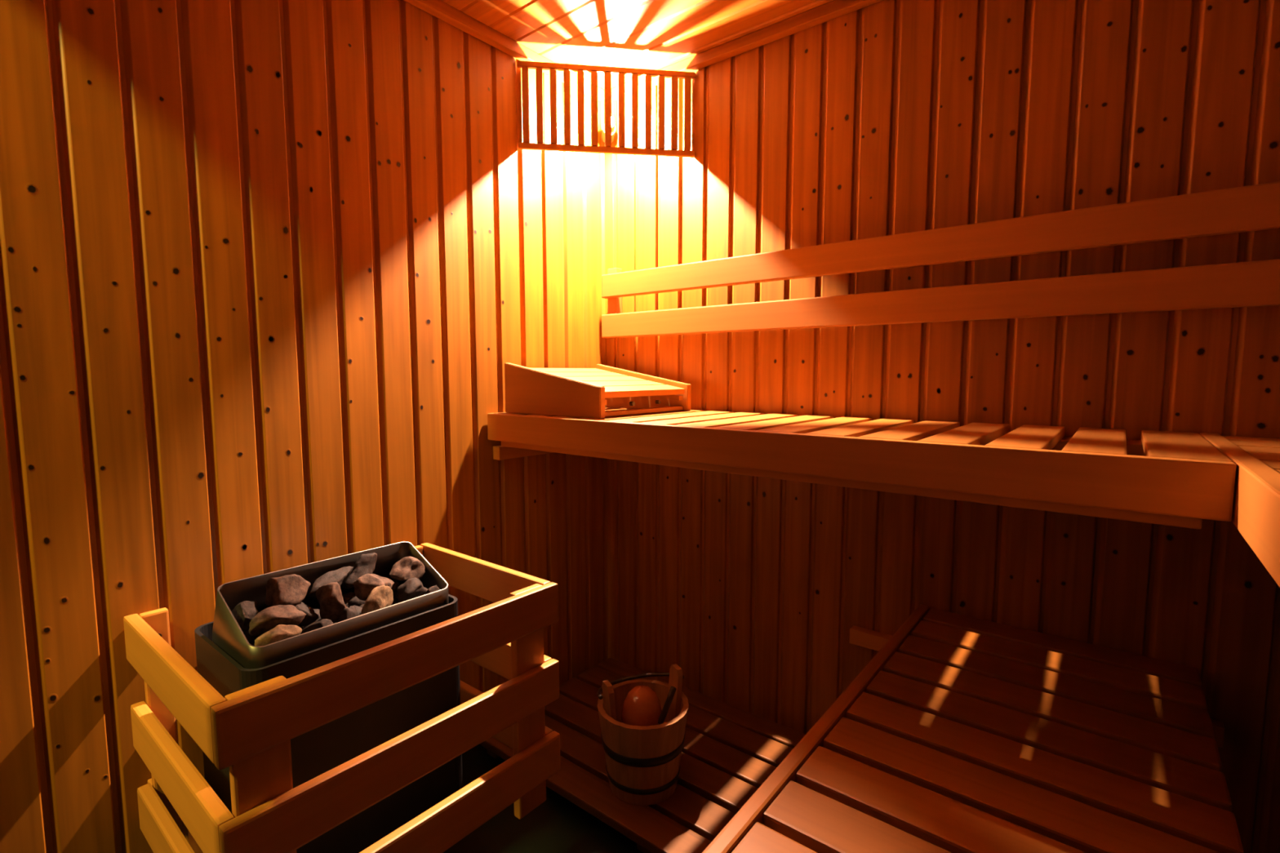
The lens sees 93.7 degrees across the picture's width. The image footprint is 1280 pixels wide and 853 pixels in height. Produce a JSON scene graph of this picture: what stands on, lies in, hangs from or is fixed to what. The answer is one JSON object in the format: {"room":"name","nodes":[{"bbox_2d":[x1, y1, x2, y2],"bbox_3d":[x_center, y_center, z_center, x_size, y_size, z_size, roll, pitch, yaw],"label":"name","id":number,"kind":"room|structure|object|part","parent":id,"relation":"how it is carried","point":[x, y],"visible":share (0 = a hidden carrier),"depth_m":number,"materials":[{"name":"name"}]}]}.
{"room":"spa","nodes":[
{"label":"spa","id":0,"kind":"room"},
{"bbox_2d":[0,0,608,852],"bbox_3d":[-0.648,-0.064,1.472,0.030,1.992,1.660,4,7,39],"label":"wall","id":1,"kind":"structure","parent":0,"point":[272,272],"depth_m":1.23,"materials":[{"name":"brown wood"}]},
{"bbox_2d":[194,541,462,852],"bbox_3d":[-0.633,0.525,1.210,0.384,0.524,0.392,4,7,39],"label":"heater","id":2,"kind":"object","parent":1,"relation":"attached to","point":[226,660],"visible":0.5,"depth_m":1.08,"materials":[{"name":"black metal"}]},
{"bbox_2d":[231,600,258,631],"bbox_3d":[-0.680,0.329,1.042,0.048,0.049,0.038,4,7,39],"label":"stone","id":3,"kind":"object","parent":2,"relation":"in","point":[245,611],"visible":0.79,"depth_m":1.03,"materials":[{"name":"stone"}]},
{"bbox_2d":[248,604,306,635],"bbox_3d":[-0.626,0.333,1.034,0.046,0.042,0.086,4,7,39],"label":"stone","id":4,"kind":"object","parent":2,"relation":"in","point":[265,620],"visible":0.91,"depth_m":1.02,"materials":[{"name":"brown stone"}]},
{"bbox_2d":[300,618,333,634],"bbox_3d":[-0.564,0.366,1.058,0.040,0.048,0.054,4,7,39],"label":"stone","id":5,"kind":"object","parent":2,"relation":"in","point":[321,623],"visible":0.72,"depth_m":1.05,"materials":[{"name":"stone"}]},
{"bbox_2d":[244,577,400,645],"bbox_3d":[-0.590,0.386,1.169,0.186,0.089,0.336,4,7,39],"label":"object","id":6,"kind":"object","parent":2,"relation":"in","point":[350,598],"visible":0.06,"depth_m":1.23,"materials":[{"name":"stone"}]},
{"bbox_2d":[254,624,302,646],"bbox_3d":[-0.610,0.353,1.008,0.032,0.038,0.079,2,5,18],"label":"stone","id":7,"kind":"object","parent":6,"relation":"on","point":[281,632],"visible":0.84,"depth_m":1.00,"materials":[{"name":"brown stone"}]},
{"bbox_2d":[265,573,311,607],"bbox_3d":[-0.645,0.304,1.094,0.062,0.071,0.069,2,6,23],"label":"stone","id":8,"kind":"object","parent":6,"relation":"on","point":[290,589],"visible":0.86,"depth_m":1.08,"materials":[{"name":"stone"}]},
{"bbox_2d":[295,602,319,626],"bbox_3d":[-0.610,0.338,1.079,0.050,0.037,0.052,4,7,39],"label":"stone","id":9,"kind":"object","parent":6,"relation":"on","point":[311,616],"visible":0.53,"depth_m":1.07,"materials":[{"name":"stone"}]},
{"bbox_2d":[337,605,361,622],"bbox_3d":[-0.530,0.359,1.099,0.032,0.063,0.039,2,5,21],"label":"stone","id":10,"kind":"object","parent":6,"relation":"on","point":[347,613],"visible":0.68,"depth_m":1.09,"materials":[{"name":"stone"}]},
{"bbox_2d":[353,573,394,600],"bbox_3d":[-0.519,0.313,1.188,0.062,0.045,0.077,4,7,39],"label":"stone","id":11,"kind":"object","parent":6,"relation":"on","point":[364,584],"visible":0.82,"depth_m":1.17,"materials":[{"name":"stone"}]},
{"bbox_2d":[361,585,393,614],"bbox_3d":[-0.504,0.336,1.145,0.035,0.062,0.073,1,5,9],"label":"stone","id":12,"kind":"object","parent":6,"relation":"on","point":[380,597],"visible":0.76,"depth_m":1.14,"materials":[{"name":"beige stone"}]},
{"bbox_2d":[395,577,427,602],"bbox_3d":[-0.458,0.333,1.217,0.060,0.054,0.070,4,7,39],"label":"stone","id":13,"kind":"object","parent":6,"relation":"on","point":[413,588],"visible":0.7,"depth_m":1.20,"materials":[{"name":"stone"}]},
{"bbox_2d":[425,585,440,594],"bbox_3d":[-0.422,0.346,1.226,0.026,0.041,0.036,2,5,17],"label":"stone","id":14,"kind":"object","parent":6,"relation":"on","point":[433,588],"visible":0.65,"depth_m":1.22,"materials":[{"name":"stone"}]},
{"bbox_2d":[212,541,448,668],"bbox_3d":[-0.587,0.356,1.164,0.220,0.179,0.365,4,7,39],"label":"tray","id":15,"kind":"object","parent":2,"relation":"on","point":[227,634],"depth_m":1.10,"materials":[{"name":"metal"}]},
{"bbox_2d":[315,582,346,622],"bbox_3d":[-0.573,0.323,1.107,0.066,0.071,0.040,4,7,39],"label":"stone","id":16,"kind":"object","parent":2,"relation":"in","point":[329,596],"visible":0.95,"depth_m":1.09,"materials":[{"name":"stone"}]},
{"bbox_2d":[308,566,353,597],"bbox_3d":[-0.593,0.299,1.155,0.041,0.036,0.097,4,7,39],"label":"stone","id":17,"kind":"object","parent":2,"relation":"in","point":[340,575],"visible":0.8,"depth_m":1.15,"materials":[{"name":"stone"}]},
{"bbox_2d":[342,552,377,588],"bbox_3d":[-0.565,0.288,1.212,0.044,0.056,0.080,0,5,2],"label":"stone","id":18,"kind":"object","parent":2,"relation":"in","point":[365,564],"visible":0.84,"depth_m":1.20,"materials":[{"name":"stone"}]},
{"bbox_2d":[389,555,425,581],"bbox_3d":[-0.490,0.299,1.262,0.057,0.049,0.066,3,6,26],"label":"stone","id":19,"kind":"object","parent":2,"relation":"in","point":[408,567],"visible":0.93,"depth_m":1.25,"materials":[{"name":"stone"}]},
{"bbox_2d":[123,542,560,852],"bbox_3d":[-0.561,0.564,1.185,0.530,0.472,0.601,4,7,39],"label":"guard","id":20,"kind":"object","parent":1,"relation":"attached to","point":[250,731],"visible":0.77,"depth_m":0.98,"materials":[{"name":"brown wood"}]},
{"bbox_3d":[-0.887,0.551,1.114,0.020,0.430,0.040,4,7,39],"label":"post","id":21,"kind":"part","parent":20,"relation":"part of","materials":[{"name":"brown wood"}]},
{"bbox_3d":[-0.734,0.713,0.964,0.464,0.082,0.021,4,7,39],"label":"rail","id":22,"kind":"part","parent":20,"relation":"part of","materials":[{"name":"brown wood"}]},
{"bbox_3d":[-0.734,0.390,0.935,0.464,0.082,0.021,4,7,39],"label":"rail","id":23,"kind":"part","parent":20,"relation":"part of","materials":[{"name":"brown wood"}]},
{"bbox_3d":[-0.734,0.555,0.950,0.464,0.082,0.021,4,7,39],"label":"rail","id":24,"kind":"part","parent":20,"relation":"part of","materials":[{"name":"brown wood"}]},
{"bbox_3d":[-0.531,0.594,0.852,0.020,0.470,0.073,4,7,39],"label":"post","id":25,"kind":"part","parent":20,"relation":"part of","materials":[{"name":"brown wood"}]},
{"bbox_3d":[-0.363,0.383,1.009,0.021,0.082,0.601,4,7,39],"label":"rail","id":26,"kind":"part","parent":20,"relation":"part of","materials":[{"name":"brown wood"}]},
{"bbox_3d":[-0.363,0.548,1.024,0.021,0.082,0.601,4,7,39],"label":"rail","id":27,"kind":"part","parent":20,"relation":"part of","materials":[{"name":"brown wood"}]},
{"bbox_3d":[-0.563,0.515,1.515,0.020,0.430,0.040,4,7,39],"label":"post","id":28,"kind":"part","parent":20,"relation":"part of","materials":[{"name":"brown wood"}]},
{"bbox_3d":[-0.363,0.706,1.038,0.021,0.082,0.601,4,7,39],"label":"rail","id":29,"kind":"part","parent":20,"relation":"part of","materials":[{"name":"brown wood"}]},
{"bbox_3d":[-0.371,0.350,1.386,0.464,0.082,0.021,4,7,39],"label":"rail","id":30,"kind":"part","parent":20,"relation":"part of","materials":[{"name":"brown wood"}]},
{"bbox_3d":[-0.371,0.672,1.415,0.464,0.082,0.021,4,7,39],"label":"rail","id":31,"kind":"part","parent":20,"relation":"part of","materials":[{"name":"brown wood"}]},
{"bbox_3d":[-0.371,0.514,1.401,0.464,0.082,0.021,4,7,39],"label":"rail","id":32,"kind":"part","parent":20,"relation":"part of","materials":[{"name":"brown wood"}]},
{"bbox_3d":[-0.228,0.561,1.228,0.020,0.470,0.073,4,7,39],"label":"post","id":33,"kind":"part","parent":20,"relation":"part of","materials":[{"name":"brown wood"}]},
{"bbox_2d":[404,0,604,101],"bbox_3d":[-0.635,-1.039,1.355,0.028,0.030,1.630,4,7,39],"label":"trim","id":34,"kind":"structure","parent":1,"relation":"attached to","point":[438,9],"depth_m":1.62,"materials":[{"name":"brown wood"}]},
{"bbox_2d":[516,60,695,157],"bbox_3d":[-0.109,-0.942,1.881,0.523,0.242,0.245,-1,5,-8],"label":"lamp","id":35,"kind":"object","parent":1,"relation":"attached to","point":[609,127],"visible":1,"depth_m":1.76,"materials":[{"name":"brown wood"}]},
{"bbox_3d":[-0.094,-1.044,1.758,0.523,0.016,0.014,-1,5,-8],"label":"shade rail","id":36,"kind":"part","parent":35,"relation":"part of","materials":[{"name":"brown wood"}]},
{"bbox_3d":[-0.094,-0.819,1.778,0.523,0.016,0.014,-1,5,-8],"label":"shade rail","id":37,"kind":"part","parent":35,"relation":"part of","materials":[{"name":"brown wood"}]},
{"bbox_2d":[443,744,643,852],"bbox_3d":[0.168,1.005,0.911,2.120,0.040,1.720,4,7,39],"label":"floor","id":38,"kind":"structure","parent":0,"point":[557,825],"depth_m":1.40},
{"bbox_2d":[479,657,805,852],"bbox_3d":[0.469,0.923,1.316,1.944,0.049,0.582,4,7,39],"label":"floor grate","id":39,"kind":"object","parent":38,"relation":"on","point":[728,752],"visible":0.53,"depth_m":1.56,"materials":[{"name":"brown wood"}]},
{"bbox_2d":[596,663,688,805],"bbox_3d":[0.008,0.745,1.480,0.223,0.276,0.225,4,7,39],"label":"pail","id":40,"kind":"object","parent":39,"relation":"on","point":[642,765],"visible":0.89,"depth_m":1.41,"materials":[{"name":"brown wood"}]},
{"bbox_3d":[-0.013,0.646,1.515,0.232,0.032,0.098,-2,6,-25],"label":"bail handle","id":41,"kind":"part","parent":40,"relation":"part of","materials":[{"name":"brown"}]},
{"bbox_2d":[621,684,676,726],"bbox_3d":[0.016,0.670,1.454,0.129,0.095,0.100,4,7,39],"label":"ladle","id":42,"kind":"object","parent":40,"relation":"in","point":[642,707],"visible":0.9,"depth_m":1.43,"materials":[{"name":"brown wood"}]},
{"bbox_3d":[0.064,0.669,1.439,0.048,0.090,0.017,-1,5,-11],"label":"handle","id":43,"kind":"part","parent":42,"relation":"part of","materials":[{"name":"brown wood"}]},
{"bbox_2d":[702,604,1244,852],"bbox_3d":[0.348,0.750,0.774,0.716,0.488,1.609,4,7,39],"label":"bench","id":44,"kind":"object","parent":38,"relation":"on","point":[962,734],"visible":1,"depth_m":0.91,"materials":[{"name":"brown wood"}]},
{"bbox_2d":[440,0,833,88],"bbox_3d":[0.167,-1.014,0.731,2.060,0.030,1.660,4,7,39],"label":"ceiling","id":45,"kind":"structure","parent":0,"point":[648,34],"depth_m":1.61,"materials":[{"name":"brown wood"}]},
{"bbox_2d":[605,0,1279,852],"bbox_3d":[0.696,-0.066,1.477,2.060,1.992,0.030,4,7,39],"label":"wall","id":46,"kind":"structure","parent":0,"point":[884,117],"depth_m":1.41,"materials":[{"name":"brown wood"}]},
{"bbox_2d":[611,0,882,102],"bbox_3d":[0.677,-1.041,1.367,2.000,0.030,0.028,4,7,39],"label":"trim","id":47,"kind":"structure","parent":46,"relation":"attached to","point":[833,9],"depth_m":1.63,"materials":[{"name":"brown wood"}]},
{"bbox_2d":[487,407,1236,528],"bbox_3d":[0.318,0.054,1.440,1.529,0.135,0.512,4,7,39],"label":"bench","id":48,"kind":"object","parent":46,"relation":"attached to","point":[1180,479],"visible":0.91,"depth_m":1.05,"materials":[{"name":"brown wood"}]},
{"bbox_2d":[504,362,690,418],"bbox_3d":[-0.117,-0.115,1.764,0.372,0.143,0.405,4,7,39],"label":"headrest cover","id":49,"kind":"object","parent":48,"relation":"on","point":[586,393],"visible":1,"depth_m":1.67,"materials":[{"name":"brown wood"}]},
{"bbox_3d":[-0.238,-0.102,1.615,0.372,0.143,0.020,4,7,39],"label":"panel","id":50,"kind":"part","parent":49,"relation":"part of","materials":[{"name":"brown wood"}]},
{"bbox_3d":[0.003,-0.129,1.914,0.372,0.143,0.020,4,7,39],"label":"panel","id":51,"kind":"part","parent":49,"relation":"part of","materials":[{"name":"brown wood"}]},
{"bbox_3d":[0.326,-0.003,1.440,1.524,0.021,0.477,4,7,39],"label":"slatted seat","id":52,"kind":"part","parent":48,"relation":"part of","materials":[{"name":"brown wood"}]},
{"bbox_2d":[601,181,1279,337],"bbox_3d":[0.678,-0.361,1.409,2.028,0.232,0.055,4,7,39],"label":"backrest","id":53,"kind":"object","parent":46,"relation":"attached to","point":[1256,207],"visible":1,"depth_m":1.30,"materials":[{"name":"brown wood"}]},
{"bbox_3d":[0.982,0.051,0.169,0.030,1.992,1.720,4,7,39],"label":"wall","id":54,"kind":"structure","parent":0,"visible":0},
{"bbox_2d":[1199,432,1279,587],"bbox_3d":[0.763,0.123,0.353,0.522,0.080,1.653,4,7,39],"label":"bench","id":55,"kind":"object","parent":54,"relation":"attached to","point":[1255,515],"visible":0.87,"depth_m":0.69,"materials":[{"name":"brown wood"}]},
{"bbox_3d":[0.785,0.097,0.356,0.494,0.020,1.612,4,7,39],"label":"slatted seat","id":56,"kind":"part","parent":55,"relation":"part of","materials":[{"name":"brown wood"}]}
]}

